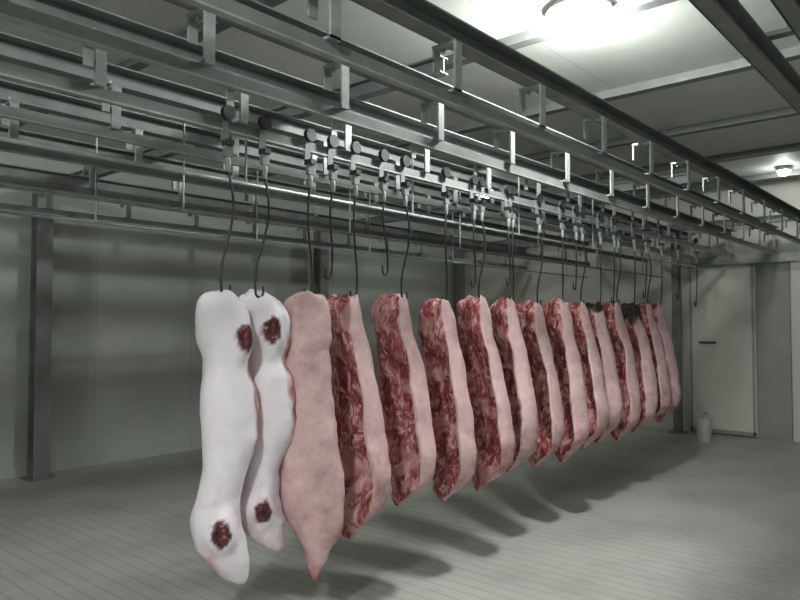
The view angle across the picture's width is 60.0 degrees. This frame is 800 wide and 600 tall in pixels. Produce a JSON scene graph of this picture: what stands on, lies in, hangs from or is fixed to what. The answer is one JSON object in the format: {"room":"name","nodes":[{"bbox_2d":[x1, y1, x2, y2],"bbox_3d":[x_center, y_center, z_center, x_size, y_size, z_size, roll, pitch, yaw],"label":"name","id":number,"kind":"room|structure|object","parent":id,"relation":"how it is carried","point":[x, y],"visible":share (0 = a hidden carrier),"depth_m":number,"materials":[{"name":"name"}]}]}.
{"room":"processing plant","nodes":[
{"label":"processing plant","id":0,"kind":"room"},
{"bbox_2d":[0,151,458,466],"bbox_3d":[-3.143,0.069,7.704,0.150,3.400,13.000,-2,-3,41],"label":"wall","id":1,"kind":"structure","parent":0,"point":[127,359],"depth_m":7.78,"materials":[{"name":"grey metal"}]},
{"bbox_2d":[0,414,383,479],"bbox_3d":[-3.076,1.706,7.587,0.030,0.120,12.700,-2,-3,41],"label":"baseboard","id":2,"kind":"structure","parent":1,"relation":"attached to","point":[20,470],"depth_m":7.47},
{"bbox_2d":[0,426,799,599],"bbox_3d":[0.668,1.702,4.332,10.250,0.100,13.000,-2,-3,41],"label":"floor","id":3,"kind":"structure","parent":0,"point":[650,513],"depth_m":4.90,"materials":[{"name":"tile"}]},
{"bbox_2d":[20,193,55,481],"bbox_3d":[-3.523,0.342,6.792,0.240,2.790,0.240,-2,-3,41],"label":"steel post","id":4,"kind":"object","parent":3,"relation":"on","point":[42,229],"visible":0.79,"depth_m":6.75,"materials":[{"name":"grey metal"}]},
{"bbox_2d":[37,55,447,193],"bbox_3d":[-1.678,-1.158,5.239,5.050,0.090,0.070,-2,-3,41],"label":"beam","id":5,"kind":"structure","parent":4,"relation":"on","point":[363,89],"depth_m":3.97,"materials":[{"name":"metal"}]},
{"bbox_2d":[0,163,528,269],"bbox_3d":[-1.994,-0.837,6.702,0.120,0.360,12.450,-2,-3,41],"label":"rail","id":6,"kind":"object","parent":5,"relation":"hanging from","point":[5,169],"visible":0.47,"depth_m":6.76,"materials":[{"name":"metal"}]},
{"bbox_2d":[0,125,590,265],"bbox_3d":[-1.164,-0.862,5.981,0.120,0.360,12.450,-2,-3,41],"label":"rail","id":7,"kind":"object","parent":5,"relation":"hanging from","point":[24,135],"visible":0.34,"depth_m":5.68,"materials":[{"name":"metal"}]},
{"bbox_2d":[0,137,587,277],"bbox_3d":[-1.120,-0.789,5.907,0.020,0.610,12.000,-2,-3,41],"label":"rail","id":8,"kind":"object","parent":7,"relation":"attached to","point":[1,211],"visible":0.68,"depth_m":5.74,"materials":[{"name":"metal"}]},
{"bbox_2d":[0,79,650,262],"bbox_3d":[-0.484,-0.882,5.391,0.120,0.360,12.450,-2,-3,41],"label":"rail","id":9,"kind":"object","parent":5,"relation":"hanging from","point":[13,94],"visible":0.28,"depth_m":4.47,"materials":[{"name":"metal"}]},
{"bbox_2d":[0,123,660,277],"bbox_3d":[-0.289,-0.795,5.185,0.020,0.650,12.000,-2,-3,41],"label":"rail","id":10,"kind":"object","parent":5,"relation":"hanging from","point":[3,186],"visible":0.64,"depth_m":4.53,"materials":[{"name":"metal"}]},
{"bbox_2d":[0,31,694,259],"bbox_3d":[-0.009,-0.897,4.978,0.120,0.360,12.450,-2,-3,41],"label":"rail","id":11,"kind":"object","parent":5,"relation":"hanging from","point":[17,50],"visible":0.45,"depth_m":3.81,"materials":[{"name":"metal"}]},
{"bbox_2d":[0,125,705,269],"bbox_3d":[0.163,-0.848,4.793,0.020,0.570,12.000,-2,-3,41],"label":"rail","id":12,"kind":"object","parent":5,"relation":"hanging from","point":[4,139],"visible":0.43,"depth_m":3.83,"materials":[{"name":"metal"}]},
{"bbox_2d":[0,0,735,257],"bbox_3d":[0.391,-0.909,4.630,0.120,0.360,12.450,-2,-3,41],"label":"rail","id":13,"kind":"object","parent":5,"relation":"hanging from","point":[75,11],"visible":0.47,"depth_m":3.45,"materials":[{"name":"metal"}]},
{"bbox_2d":[219,105,235,292],"bbox_3d":[-0.789,-0.453,3.168,0.053,0.881,0.068,-2,-3,41],"label":"hook","id":14,"kind":"object","parent":13,"relation":"hanging from","point":[228,113],"visible":0.91,"depth_m":3.17,"materials":[{"name":"metal"}]},
{"bbox_2d":[190,290,258,583],"bbox_3d":[-0.783,0.619,3.144,0.302,1.328,0.213,1,-2,-24],"label":"carcass","id":15,"kind":"object","parent":14,"relation":"hanging from","point":[228,399],"visible":1,"depth_m":3.08},
{"bbox_2d":[254,115,271,297],"bbox_3d":[-0.656,-0.447,3.321,0.053,0.881,0.082,-2,-3,41],"label":"hook","id":16,"kind":"object","parent":13,"relation":"hanging from","point":[264,122],"visible":1,"depth_m":3.32,"materials":[{"name":"metal"}]},
{"bbox_2d":[239,288,295,549],"bbox_3d":[-0.665,0.570,3.324,0.322,1.255,0.190,0,-2,7],"label":"carcass","id":17,"kind":"object","parent":16,"relation":"hanging from","point":[262,518],"visible":0.74,"depth_m":3.26},
{"bbox_2d":[303,128,316,291],"bbox_3d":[-0.461,-0.439,3.545,0.053,0.881,0.068,-2,-3,41],"label":"hook","id":18,"kind":"object","parent":13,"relation":"hanging from","point":[310,135],"visible":0.83,"depth_m":3.54,"materials":[{"name":"metal"}]},
{"bbox_2d":[279,291,343,579],"bbox_3d":[-0.454,0.667,3.443,0.358,1.427,0.212,0,-2,-7],"label":"carcass","id":19,"kind":"object","parent":18,"relation":"hanging from","point":[311,469],"visible":0.79,"depth_m":3.37},
{"bbox_2d":[324,135,338,279],"bbox_3d":[-0.362,-0.491,3.662,0.053,0.770,0.085,-2,-3,41],"label":"hook","id":20,"kind":"object","parent":13,"relation":"hanging from","point":[332,140],"visible":1,"depth_m":3.66,"materials":[{"name":"metal"}]},
{"bbox_2d":[349,141,360,296],"bbox_3d":[-0.245,-0.431,3.794,0.053,0.881,0.068,-2,-3,41],"label":"hook","id":21,"kind":"object","parent":13,"relation":"hanging from","point":[356,146],"visible":0.96,"depth_m":3.79,"materials":[{"name":"metal"}]},
{"bbox_2d":[327,294,388,536],"bbox_3d":[-0.243,0.619,3.753,0.482,1.317,0.255,-2,-3,41],"label":"carcass","id":22,"kind":"object","parent":21,"relation":"hanging from","point":[358,412],"visible":0.88,"depth_m":3.71},
{"bbox_2d":[378,149,388,275],"bbox_3d":[-0.087,-0.502,3.978,0.053,0.727,0.088,-2,-3,41],"label":"hook","id":23,"kind":"object","parent":13,"relation":"hanging from","point":[383,155],"visible":1,"depth_m":3.97,"materials":[{"name":"metal"}]},
{"bbox_2d":[400,155,410,297],"bbox_3d":[0.031,-0.427,4.111,0.053,0.867,0.068,-2,-3,41],"label":"hook","id":24,"kind":"object","parent":13,"relation":"hanging from","point":[404,160],"visible":1,"depth_m":4.11,"materials":[{"name":"metal"}]},
{"bbox_2d":[371,293,434,506],"bbox_3d":[0.021,0.584,4.072,0.238,1.256,0.462,2,-3,-43],"label":"carcass","id":25,"kind":"object","parent":24,"relation":"hanging from","point":[405,400],"visible":0.98,"depth_m":4.05},
{"bbox_2d":[441,167,450,299],"bbox_3d":[0.293,-0.406,4.413,0.053,0.887,0.068,-2,-3,41],"label":"hook","id":26,"kind":"object","parent":13,"relation":"hanging from","point":[445,172],"visible":0.88,"depth_m":4.41,"materials":[{"name":"metal"}]},
{"bbox_2d":[418,298,475,499],"bbox_3d":[0.299,0.622,4.371,0.243,1.274,0.466,2,-3,-39],"label":"carcass","id":27,"kind":"object","parent":26,"relation":"hanging from","point":[446,385],"visible":0.98,"depth_m":4.34},
{"bbox_2d":[469,175,478,287],"bbox_3d":[0.497,-0.462,4.649,0.053,0.759,0.068,-2,-3,41],"label":"hook","id":28,"kind":"object","parent":13,"relation":"hanging from","point":[473,179],"visible":1,"depth_m":4.64,"materials":[{"name":"metal"}]},
{"bbox_2d":[477,177,485,298],"bbox_3d":[0.556,-0.409,4.715,0.053,0.861,0.069,-2,-3,41],"label":"hook","id":29,"kind":"object","parent":13,"relation":"hanging from","point":[481,180],"visible":0.82,"depth_m":4.71,"materials":[{"name":"metal"}]},
{"bbox_2d":[455,295,514,489],"bbox_3d":[0.577,0.619,4.653,0.253,1.319,0.486,2,-3,-40],"label":"carcass","id":30,"kind":"object","parent":29,"relation":"hanging from","point":[482,359],"visible":0.93,"depth_m":4.63},
{"bbox_2d":[504,184,512,286],"bbox_3d":[0.782,-0.461,4.977,0.053,0.738,0.078,-2,-3,41],"label":"hook","id":31,"kind":"object","parent":13,"relation":"hanging from","point":[508,188],"visible":1,"depth_m":4.97,"materials":[{"name":"metal"}]},
{"bbox_2d":[508,186,516,300],"bbox_3d":[0.817,-0.398,5.016,0.053,0.862,0.070,-2,-3,41],"label":"hook","id":32,"kind":"object","parent":13,"relation":"hanging from","point":[514,190],"visible":0.96,"depth_m":5.01,"materials":[{"name":"metal"}]},
{"bbox_2d":[489,297,538,472],"bbox_3d":[0.809,0.609,4.982,0.254,1.269,0.496,1,-2,-30],"label":"carcass","id":33,"kind":"object","parent":32,"relation":"hanging from","point":[505,321],"visible":0.78,"depth_m":4.90},
{"bbox_2d":[535,193,542,304],"bbox_3d":[1.069,-0.382,5.304,0.053,0.874,0.072,-2,-3,41],"label":"hook","id":34,"kind":"object","parent":13,"relation":"hanging from","point":[539,197],"visible":1,"depth_m":5.30,"materials":[{"name":"metal"}]},
{"bbox_2d":[516,300,565,465],"bbox_3d":[1.064,0.628,5.266,0.236,1.265,0.481,1,-2,-37],"label":"carcass","id":35,"kind":"object","parent":34,"relation":"hanging from","point":[551,431],"visible":0.79,"depth_m":5.21},
{"bbox_2d":[558,200,565,299],"bbox_3d":[1.309,-0.387,5.581,0.053,0.844,0.073,-2,-3,41],"label":"hook","id":36,"kind":"object","parent":13,"relation":"hanging from","point":[561,204],"visible":0.94,"depth_m":5.58,"materials":[{"name":"metal"}]},
{"bbox_2d":[543,297,588,462],"bbox_3d":[1.320,0.640,5.526,0.246,1.324,0.499,1,-2,-25],"label":"carcass","id":37,"kind":"object","parent":36,"relation":"hanging from","point":[560,333],"visible":0.87,"depth_m":5.45},
{"bbox_2d":[572,204,579,289],"bbox_3d":[1.463,-0.442,5.760,0.053,0.722,0.082,-2,-3,41],"label":"hook","id":38,"kind":"object","parent":13,"relation":"hanging from","point":[575,207],"visible":1,"depth_m":5.76,"materials":[{"name":"metal"}]},
{"bbox_2d":[578,205,585,302],"bbox_3d":[1.542,-0.370,5.848,0.053,0.859,0.074,-2,-3,41],"label":"hook","id":39,"kind":"object","parent":13,"relation":"hanging from","point":[582,229],"visible":0.91,"depth_m":5.84,"materials":[{"name":"metal"}]},
{"bbox_2d":[567,301,607,449],"bbox_3d":[1.546,0.629,5.795,0.242,1.242,0.463,1,-2,-33],"label":"carcass","id":40,"kind":"object","parent":39,"relation":"hanging from","point":[583,330],"visible":0.64,"depth_m":5.72},
{"bbox_2d":[597,210,603,306],"bbox_3d":[1.767,-0.363,6.107,0.053,0.856,0.075,-2,-3,41],"label":"hook","id":41,"kind":"object","parent":13,"relation":"hanging from","point":[600,231],"visible":1,"depth_m":6.11,"materials":[{"name":"metal"}]},
{"bbox_2d":[585,302,622,443],"bbox_3d":[1.754,0.634,6.069,0.240,1.252,0.481,1,-2,-24],"label":"carcass","id":42,"kind":"object","parent":41,"relation":"hanging from","point":[596,313],"visible":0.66,"depth_m":5.94},
{"bbox_2d":[611,214,617,303],"bbox_3d":[1.952,-0.374,6.321,0.053,0.817,0.092,-2,-3,41],"label":"hook","id":43,"kind":"object","parent":13,"relation":"hanging from","point":[613,217],"visible":1,"depth_m":6.32,"materials":[{"name":"metal"}]},
{"bbox_2d":[614,215,621,303],"bbox_3d":[2.015,-0.365,6.393,0.053,0.832,0.076,-2,-3,41],"label":"hook","id":44,"kind":"object","parent":13,"relation":"hanging from","point":[618,216],"visible":0.96,"depth_m":6.39,"materials":[{"name":"metal"}]},
{"bbox_2d":[601,301,640,440],"bbox_3d":[2.008,0.644,6.346,0.238,1.292,0.480,1,-2,-28],"label":"carcass","id":45,"kind":"object","parent":44,"relation":"hanging from","point":[619,338],"visible":0.72,"depth_m":6.28},
{"bbox_2d":[631,220,637,305],"bbox_3d":[2.258,-0.344,6.672,0.053,0.853,0.078,-2,-3,41],"label":"hook","id":46,"kind":"object","parent":13,"relation":"hanging from","point":[634,222],"visible":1,"depth_m":6.67,"materials":[{"name":"metal"}]},
{"bbox_2d":[620,303,657,430],"bbox_3d":[2.270,0.638,6.626,0.240,1.236,0.470,1,-2,-20],"label":"carcass","id":47,"kind":"object","parent":46,"relation":"hanging from","point":[632,315],"visible":0.76,"depth_m":6.51},
{"bbox_2d":[643,224,648,297],"bbox_3d":[2.443,-0.391,6.886,0.053,0.745,0.096,-2,-3,41],"label":"hook","id":48,"kind":"object","parent":13,"relation":"hanging from","point":[645,241],"visible":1,"depth_m":6.89,"materials":[{"name":"metal"}]},
{"bbox_2d":[645,224,651,302],"bbox_3d":[2.495,-0.344,6.944,0.053,0.835,0.079,-2,-3,41],"label":"hook","id":49,"kind":"object","parent":13,"relation":"hanging from","point":[649,226],"visible":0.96,"depth_m":6.94,"materials":[{"name":"metal"}]},
{"bbox_2d":[635,302,670,422],"bbox_3d":[2.482,0.622,6.901,0.244,1.200,0.493,1,-2,-29],"label":"carcass","id":50,"kind":"object","parent":49,"relation":"hanging from","point":[653,337],"visible":0.56,"depth_m":6.78},
{"bbox_2d":[658,228,664,305],"bbox_3d":[2.717,-0.340,7.200,0.053,0.825,0.080,-2,-3,41],"label":"hook","id":51,"kind":"object","parent":13,"relation":"hanging from","point":[661,231],"visible":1,"depth_m":7.20,"materials":[{"name":"metal"}]},
{"bbox_2d":[651,302,680,422],"bbox_3d":[2.704,0.644,7.176,0.231,1.247,0.479,1,-2,-21],"label":"carcass","id":52,"kind":"object","parent":51,"relation":"hanging from","point":[659,313],"visible":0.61,"depth_m":7.03},
{"bbox_2d":[675,233,680,299],"bbox_3d":[3.042,-0.372,7.576,0.053,0.736,0.069,-2,-3,41],"label":"hook","id":53,"kind":"object","parent":13,"relation":"hanging from","point":[677,235],"visible":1,"depth_m":7.57,"materials":[{"name":"metal"}]},
{"bbox_2d":[693,238,698,306],"bbox_3d":[3.430,-0.323,8.021,0.053,0.802,0.085,-2,-3,41],"label":"hook","id":54,"kind":"object","parent":13,"relation":"hanging from","point":[695,240],"visible":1,"depth_m":8.02,"materials":[{"name":"metal"}]},
{"bbox_2d":[0,0,778,254],"bbox_3d":[0.783,-0.921,4.289,0.120,0.360,12.450,-2,-3,41],"label":"rail","id":55,"kind":"object","parent":5,"relation":"hanging from","point":[202,70],"visible":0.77,"depth_m":3.07,"materials":[{"name":"metal"}]},
{"bbox_2d":[313,231,328,299],"bbox_3d":[-1.096,0.440,9.582,0.240,2.790,0.240,-2,-3,41],"label":"steel post","id":56,"kind":"object","parent":3,"relation":"on","point":[320,256],"visible":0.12,"depth_m":9.60,"materials":[{"name":"grey metal"}]},
{"bbox_2d":[317,173,686,231],"bbox_3d":[0.749,-1.060,8.030,5.050,0.090,0.070,-2,-3,41],"label":"beam","id":57,"kind":"structure","parent":56,"relation":"on","point":[681,179],"depth_m":6.82,"materials":[{"name":"metal"}]},
{"bbox_2d":[453,250,464,325],"bbox_3d":[1.023,0.525,12.019,0.240,2.790,0.240,-2,-3,41],"label":"steel post","id":58,"kind":"object","parent":3,"relation":"on","point":[458,269],"visible":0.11,"depth_m":12.04,"materials":[{"name":"grey metal"}]},
{"bbox_2d":[455,214,793,248],"bbox_3d":[3.076,-0.982,10.286,5.600,0.090,0.070,-2,-3,41],"label":"beam","id":59,"kind":"structure","parent":58,"relation":"on","point":[774,218],"depth_m":9.23,"materials":[{"name":"metal"}]},
{"bbox_2d":[179,0,799,243],"bbox_3d":[1.161,-0.932,3.962,0.120,0.360,12.450,-2,-3,41],"label":"rail","id":60,"kind":"object","parent":59,"relation":"attached to","point":[424,18],"visible":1,"depth_m":3.18,"materials":[{"name":"metal"}]},
{"bbox_2d":[669,243,687,433],"bbox_3d":[3.848,0.441,9.630,0.200,2.790,0.200,-2,-3,41],"label":"steel post","id":61,"kind":"object","parent":3,"relation":"on","point":[676,304],"visible":0.79,"depth_m":9.59,"materials":[{"name":"grey metal"}]},
{"bbox_2d":[695,412,712,441],"bbox_3d":[3.898,1.624,8.883,0.214,0.373,0.218,-2,-3,41],"label":"plastic bucket","id":62,"kind":"object","parent":3,"relation":"on","point":[703,424],"visible":1,"depth_m":8.81,"materials":[{"name":"plastic"}]},
{"bbox_2d":[0,0,799,217],"bbox_3d":[0.668,-1.796,4.454,10.250,0.100,13.000,-2,-3,41],"label":"ceiling","id":63,"kind":"structure","parent":0,"point":[672,38],"depth_m":5.15,"materials":[{"name":"paint"}]},
{"bbox_2d":[0,0,287,126],"bbox_3d":[-0.185,-1.744,3.470,9.950,0.071,0.090,-2,-3,41],"label":"joist","id":64,"kind":"object","parent":63,"relation":"attached to","point":[135,65],"depth_m":4.48,"materials":[{"name":"grey metal"}]},
{"bbox_2d":[248,45,799,176],"bbox_3d":[1.704,-1.669,5.642,9.950,0.071,0.090,-2,-3,41],"label":"joist","id":65,"kind":"object","parent":63,"relation":"attached to","point":[792,53],"depth_m":5.40,"materials":[{"name":"grey metal"}]},
{"bbox_2d":[445,0,678,70],"bbox_3d":[0.766,-1.706,4.564,9.950,0.071,0.090,-2,-3,41],"label":"joist","id":66,"kind":"object","parent":63,"relation":"attached to","point":[623,8],"depth_m":4.38,"materials":[{"name":"grey metal"}]},
{"bbox_2d":[335,106,798,193],"bbox_3d":[2.656,-1.630,6.736,9.950,0.071,0.090,-2,-3,41],"label":"joist","id":67,"kind":"object","parent":63,"relation":"attached to","point":[785,112],"depth_m":6.55,"materials":[{"name":"grey metal"}]},
{"bbox_2d":[546,0,611,39],"bbox_3d":[1.074,-1.663,4.162,0.390,0.185,0.390,-2,-3,41],"label":"ceiling lamp","id":68,"kind":"object","parent":63,"relation":"attached to","point":[572,19],"depth_m":4.06,"materials":[{"name":"white glass"}]},
{"bbox_2d":[398,143,799,206],"bbox_3d":[3.587,-1.593,7.807,9.950,0.071,0.090,-2,-3,41],"label":"joist","id":69,"kind":"object","parent":63,"relation":"attached to","point":[794,147],"depth_m":7.72,"materials":[{"name":"grey metal"}]},
{"bbox_2d":[453,169,799,216],"bbox_3d":[4.506,-1.556,8.863,9.950,0.071,0.090,-2,-3,41],"label":"joist","id":70,"kind":"object","parent":63,"relation":"attached to","point":[767,176],"depth_m":9.14,"materials":[{"name":"grey metal"}]},
{"bbox_2d":[688,0,799,114],"bbox_3d":[1.931,-1.415,3.309,0.340,0.740,12.450,-2,-3,41],"label":"steel beam","id":71,"kind":"structure","parent":63,"relation":"attached to","point":[730,18],"depth_m":2.96,"materials":[{"name":"grey metal"}]},
{"bbox_2d":[775,165,791,175],"bbox_3d":[4.630,-1.553,8.357,0.182,0.113,0.182,-2,-3,41],"label":"ceiling lamp","id":72,"kind":"object","parent":63,"relation":"attached to","point":[783,170],"depth_m":8.30,"materials":[{"name":"white glass"}]},
{"bbox_2d":[461,177,799,440],"bbox_3d":[4.883,0.122,9.239,9.950,3.400,0.150,-2,-3,41],"label":"wall","id":73,"kind":"structure","parent":0,"point":[493,286],"depth_m":10.33,"materials":[{"name":"grey paint"}]},
{"bbox_2d":[681,252,799,266],"bbox_3d":[5.146,-0.559,8.841,3.100,0.115,0.120,-2,-3,41],"label":"door track","id":74,"kind":"object","parent":73,"relation":"attached to","point":[787,256],"visible":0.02,"depth_m":9.24,"materials":[{"name":"metal"}]},
{"bbox_2d":[688,263,758,436],"bbox_3d":[4.374,0.660,9.435,0.860,2.300,0.172,-2,-3,41],"label":"door","id":75,"kind":"structure","parent":74,"relation":"hanging from","point":[723,379],"depth_m":9.41,"materials":[{"name":"metal"}]},
{"bbox_2d":[755,262,792,440],"bbox_3d":[4.900,0.667,9.079,0.400,2.300,0.030,-2,-3,41],"label":"door frame","id":76,"kind":"structure","parent":73,"relation":"attached to","point":[773,305],"depth_m":9.06,"materials":[{"name":"metal"}]},
{"bbox_2d":[791,261,799,441],"bbox_3d":[6.154,0.609,7.977,2.900,2.340,0.050,-2,-3,41],"label":"trim","id":77,"kind":"structure","parent":73,"relation":"attached to","point":[795,265],"depth_m":8.88,"materials":[{"name":"grey metal"}]}
]}

